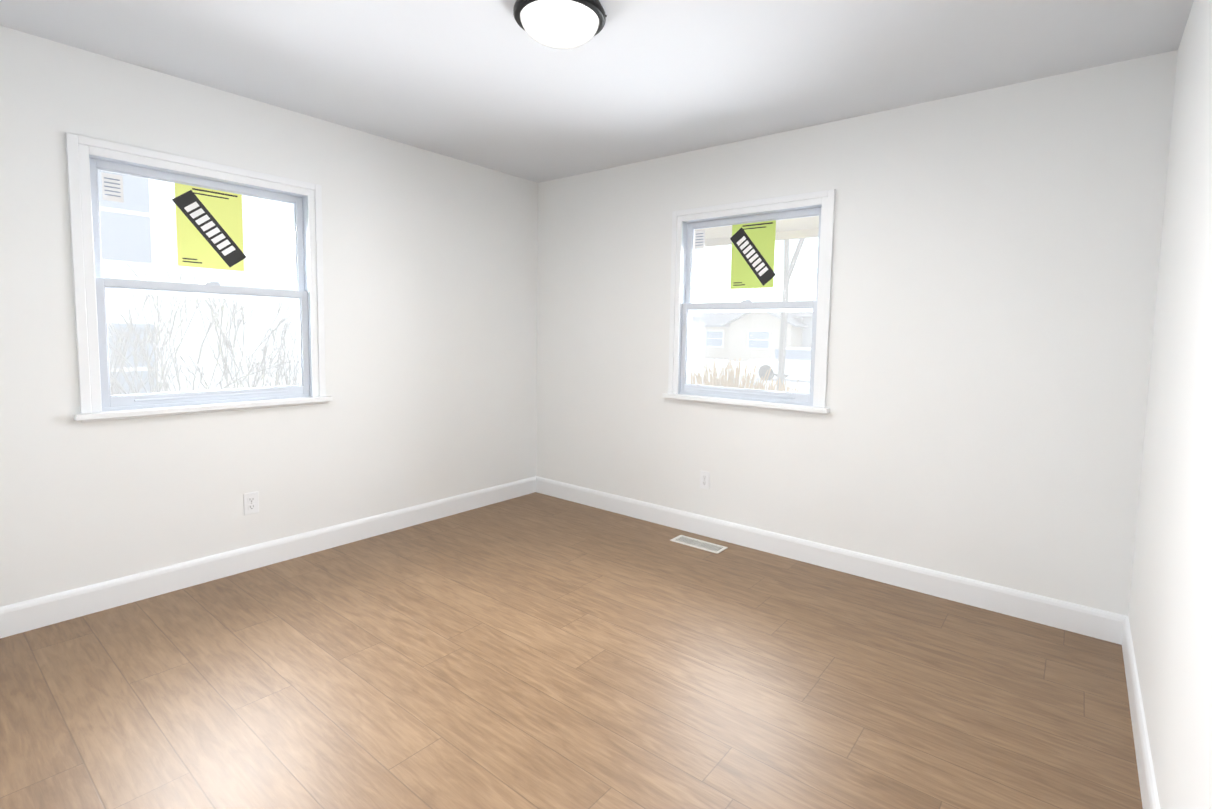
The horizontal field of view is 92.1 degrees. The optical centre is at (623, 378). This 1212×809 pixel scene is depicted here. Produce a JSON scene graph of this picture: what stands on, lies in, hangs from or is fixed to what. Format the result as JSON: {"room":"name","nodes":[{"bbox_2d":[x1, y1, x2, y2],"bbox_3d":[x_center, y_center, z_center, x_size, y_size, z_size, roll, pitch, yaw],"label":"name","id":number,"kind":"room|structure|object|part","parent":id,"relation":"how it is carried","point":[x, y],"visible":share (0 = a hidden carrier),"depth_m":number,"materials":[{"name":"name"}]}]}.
{"room":"empty bedroom","nodes":[
{"label":"empty bedroom","id":0,"kind":"room"},
{"bbox_2d":[0,25,537,606],"bbox_3d":[-1.899,-0.220,3.216,0.160,2.440,4.040,4,6,38],"label":"wall","id":1,"kind":"structure","parent":0,"point":[430,291],"depth_m":3.11,"materials":[{"name":"paint"}]},
{"bbox_2d":[66,132,332,422],"bbox_3d":[-2.067,-0.448,2.929,0.200,1.223,1.084,4,6,38],"label":"window","id":2,"kind":"structure","parent":1,"relation":"in","point":[80,149],"depth_m":2.79,"materials":[{"name":"white"}]},
{"bbox_2d":[101,172,123,202],"bbox_3d":[-2.299,-0.860,2.625,0.001,0.120,0.073,4,6,38],"label":"label","id":3,"kind":"object","parent":2,"relation":"attached to","point":[112,187],"visible":1,"depth_m":2.62,"materials":[{"name":"white paper"}]},
{"bbox_3d":[-2.082,-0.702,2.925,0.030,0.578,0.898,4,6,38],"label":"left window sash","id":4,"kind":"part","parent":2,"relation":"part of","materials":[{"name":"white plastic"}]},
{"bbox_3d":[-2.082,-0.702,2.925,0.004,0.501,0.828,4,6,38],"label":"glass","id":5,"kind":"part","parent":2,"relation":"part of","materials":[{"name":"clear glass"}]},
{"bbox_3d":[-2.088,-0.439,2.946,0.146,1.161,0.956,4,6,38],"label":"left window vinyl frame","id":6,"kind":"part","parent":2,"relation":"part of","materials":[{"name":"white plastic"}]},
{"bbox_3d":[-2.063,-0.182,2.942,0.030,0.578,0.898,4,6,38],"label":"left window sash","id":7,"kind":"part","parent":2,"relation":"part of","materials":[{"name":"white plastic"}]},
{"bbox_3d":[-2.063,-0.187,2.942,0.004,0.492,0.828,4,6,38],"label":"glass","id":8,"kind":"part","parent":2,"relation":"part of","materials":[{"name":"clear glass"}]},
{"bbox_2d":[175,183,243,270],"bbox_3d":[-2.071,-0.758,2.927,0.001,0.405,0.285,4,6,38],"label":"window sticker","id":9,"kind":"object","parent":2,"relation":"attached to","point":[195,248],"visible":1,"depth_m":2.92,"materials":[{"name":"yellow paper"}]},
{"bbox_2d":[172,190,245,266],"bbox_3d":[-2.070,-0.748,2.927,0.001,0.361,0.313,4,6,38],"label":"band","id":10,"kind":"object","parent":9,"relation":"attached to","point":[201,218],"visible":1,"depth_m":2.92,"materials":[{"name":"black"}]},
{"bbox_3d":[-2.059,-0.199,2.938,0.037,0.576,0.660,4,6,38],"label":"left window hardware","id":11,"kind":"part","parent":2,"relation":"part of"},
{"bbox_2d":[243,491,258,514],"bbox_3d":[-1.966,0.657,3.081,0.008,0.114,0.070,4,6,38],"label":"electrical outlet","id":12,"kind":"object","parent":1,"relation":"attached to","point":[251,502],"visible":1,"depth_m":3.08,"materials":[{"name":"white plastic"}]},
{"bbox_2d":[0,476,535,637],"bbox_3d":[-1.851,0.939,3.251,0.014,0.126,3.720,4,6,38],"label":"baseboard","id":13,"kind":"structure","parent":1,"relation":"attached to","point":[28,615],"depth_m":2.99,"materials":[{"name":"white wood"}]},
{"bbox_2d":[0,492,1142,808],"bbox_3d":[-0.433,1.173,2.149,3.947,0.120,4.040,4,6,38],"label":"floor","id":14,"kind":"structure","parent":0,"point":[534,650],"depth_m":2.11,"materials":[{"name":"brown wood"}]},
{"bbox_2d":[670,535,727,553],"bbox_3d":[0.461,1.016,3.591,0.336,0.005,0.124,4,6,38],"label":"floor vent","id":15,"kind":"object","parent":14,"relation":"in","point":[700,544],"visible":1,"depth_m":3.58,"materials":[{"name":"white metal"}]},
{"bbox_2d":[0,0,1193,182],"bbox_3d":[-0.387,-1.379,1.953,3.947,0.120,4.040,4,6,38],"label":"ceiling","id":16,"kind":"structure","parent":0,"point":[492,84],"depth_m":2.46,"materials":[{"name":"paint"}]},
{"bbox_2d":[513,0,606,48],"bbox_3d":[-0.230,-1.268,2.089,0.328,0.118,0.332,4,6,38],"label":"lamp","id":17,"kind":"object","parent":16,"relation":"attached to","point":[562,24],"visible":1,"depth_m":2.02,"materials":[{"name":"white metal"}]},
{"bbox_2d":[694,216,818,247],"bbox_3d":[-0.349,-1.567,1.982,5.227,1.430,5.430,4,6,38],"label":"soffit","id":18,"kind":"structure","parent":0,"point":[798,228],"depth_m":4.05,"materials":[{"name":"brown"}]},
{"bbox_2d":[536,50,1177,615],"bbox_3d":[0.788,-0.198,3.574,3.627,2.440,0.160,4,6,38],"label":"wall","id":19,"kind":"structure","parent":0,"point":[994,278],"depth_m":2.90,"materials":[{"name":"paint"}]},
{"bbox_2d":[700,470,709,489],"bbox_3d":[0.518,0.647,3.732,0.070,0.114,0.008,4,6,38],"label":"electrical outlet","id":20,"kind":"object","parent":19,"relation":"attached to","point":[704,479],"visible":1,"depth_m":3.73,"materials":[{"name":"white plastic"}]},
{"bbox_2d":[662,189,834,414],"bbox_3d":[0.753,-0.444,3.549,1.084,1.223,0.200,4,6,38],"label":"window","id":21,"kind":"structure","parent":19,"relation":"in","point":[825,199],"depth_m":3.50,"materials":[{"name":"white"}]},
{"bbox_2d":[695,230,704,248],"bbox_3d":[0.489,-0.896,3.754,0.073,0.120,0.001,4,6,38],"label":"label","id":22,"kind":"object","parent":21,"relation":"attached to","point":[699,239],"visible":1,"depth_m":3.75,"materials":[{"name":"white paper"}]},
{"bbox_3d":[0.738,-0.195,3.555,0.660,0.576,0.037,4,6,38],"label":"back window hardware","id":23,"kind":"part","parent":21,"relation":"part of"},
{"bbox_3d":[0.741,-0.178,3.560,0.898,0.578,0.030,4,6,38],"label":"back window sash","id":24,"kind":"part","parent":21,"relation":"part of","materials":[{"name":"white plastic"}]},
{"bbox_3d":[0.741,-0.183,3.560,0.828,0.492,0.004,4,6,38],"label":"glass","id":25,"kind":"part","parent":21,"relation":"part of","materials":[{"name":"clear glass"}]},
{"bbox_3d":[0.769,-0.435,3.571,0.956,1.161,0.146,4,6,38],"label":"back window vinyl frame","id":26,"kind":"part","parent":21,"relation":"part of","materials":[{"name":"white plastic"}]},
{"bbox_2d":[730,220,775,288],"bbox_3d":[0.780,-0.753,3.534,0.285,0.405,0.001,4,6,38],"label":"window sticker","id":27,"kind":"object","parent":21,"relation":"attached to","point":[761,235],"visible":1,"depth_m":3.53,"materials":[{"name":"green"}]},
{"bbox_2d":[730,227,775,285],"bbox_3d":[0.779,-0.743,3.534,0.313,0.361,0.001,4,6,38],"label":"band","id":28,"kind":"object","parent":27,"relation":"attached to","point":[755,260],"visible":1,"depth_m":3.53,"materials":[{"name":"black"}]},
{"bbox_3d":[0.773,-0.698,3.549,0.898,0.578,0.030,4,6,38],"label":"back window sash","id":29,"kind":"part","parent":21,"relation":"part of","materials":[{"name":"white plastic"}]},
{"bbox_3d":[0.773,-0.698,3.549,0.828,0.501,0.004,4,6,38],"label":"glass","id":30,"kind":"part","parent":21,"relation":"part of","materials":[{"name":"clear glass"}]},
{"bbox_2d":[536,476,1127,644],"bbox_3d":[0.713,0.959,3.594,3.627,0.126,0.014,4,6,38],"label":"baseboard","id":31,"kind":"structure","parent":19,"relation":"attached to","point":[1081,619],"depth_m":3.10,"materials":[{"name":"white wood"}]},
{"bbox_2d":[1128,0,1211,808],"bbox_3d":[1.079,0.013,0.887,0.160,2.440,4.040,4,6,38],"label":"wall","id":32,"kind":"structure","parent":0,"point":[1170,612],"depth_m":1.59,"materials":[{"name":"paint"}]},
{"bbox_2d":[1122,617,1159,808],"bbox_3d":[0.989,1.161,1.029,0.014,0.126,3.720,4,6,38],"label":"baseboard","id":33,"kind":"structure","parent":32,"relation":"attached to","point":[1148,789],"depth_m":1.82,"materials":[{"name":"white wood"}]},
{"label":"outside","id":34,"kind":"structure","parent":0,"visible":0},
{"bbox_2d":[691,358,809,388],"bbox_3d":[7.422,1.223,11.081,85.000,0.200,100.000,4,6,38],"label":"ground","id":35,"kind":"structure","parent":34,"point":[787,379],"depth_m":28.32,"materials":[{"name":"white"}]},
{"bbox_2d":[98,170,299,394],"bbox_3d":[-7.800,-3.100,10.051,8.700,8.020,18.900,4,6,38],"label":"neighbor house","id":36,"kind":"structure","parent":35,"relation":"on","point":[250,224],"depth_m":7.12,"materials":[{"name":"white"}]},
{"bbox_2d":[107,262,299,394],"bbox_3d":[-2.814,0.363,4.142,2.099,2.217,2.734,4,6,38],"label":"bare shrub","id":37,"kind":"object","parent":35,"relation":"on","point":[157,329],"depth_m":3.81,"materials":[{"name":"grey plant"}]},
{"bbox_2d":[691,312,744,358],"bbox_3d":[7.505,-4.195,50.812,10.500,4.520,7.900,4,6,38],"label":"house","id":38,"kind":"structure","parent":35,"relation":"on","point":[709,346],"depth_m":46.99,"materials":[{"name":"beige"}]},
{"bbox_2d":[690,358,798,391],"bbox_3d":[1.345,0.505,7.550,2.082,1.564,1.290,4,6,38],"label":"grass clumps","id":39,"kind":"object","parent":35,"relation":"on","point":[718,381],"depth_m":7.27,"materials":[{"name":"beige plant"}]},
{"bbox_2d":[690,380,808,392],"bbox_3d":[9.586,0.942,13.819,85.000,0.020,7.000,4,6,38],"label":"ground","id":40,"kind":"structure","parent":35,"relation":"on","point":[801,390],"depth_m":20.33,"materials":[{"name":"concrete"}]},
{"bbox_2d":[721,312,807,360],"bbox_3d":[12.234,-3.403,45.228,5.700,3.970,8.900,4,6,38],"label":"house","id":41,"kind":"structure","parent":35,"relation":"on","point":[745,328],"depth_m":42.16,"materials":[{"name":"beige"}]},
{"bbox_2d":[748,347,810,380],"bbox_3d":[7.554,-0.588,24.242,4.400,1.400,1.820,4,6,38],"label":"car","id":42,"kind":"object","parent":35,"relation":"on","point":[792,353],"depth_m":23.84,"materials":[{"name":"white"}]},
{"bbox_2d":[777,238,804,390],"bbox_3d":[3.867,-4.199,10.152,4.751,10.625,5.226,4,6,38],"label":"bare tree","id":43,"kind":"object","parent":35,"relation":"on","point":[784,315],"depth_m":11.62,"materials":[{"name":"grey plant"}]},
{"bbox_2d":[794,297,815,347],"bbox_3d":[19.533,-3.599,42.019,11.500,5.120,8.900,4,6,38],"label":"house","id":44,"kind":"structure","parent":35,"relation":"on","point":[806,333],"depth_m":41.93,"materials":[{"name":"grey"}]}
]}

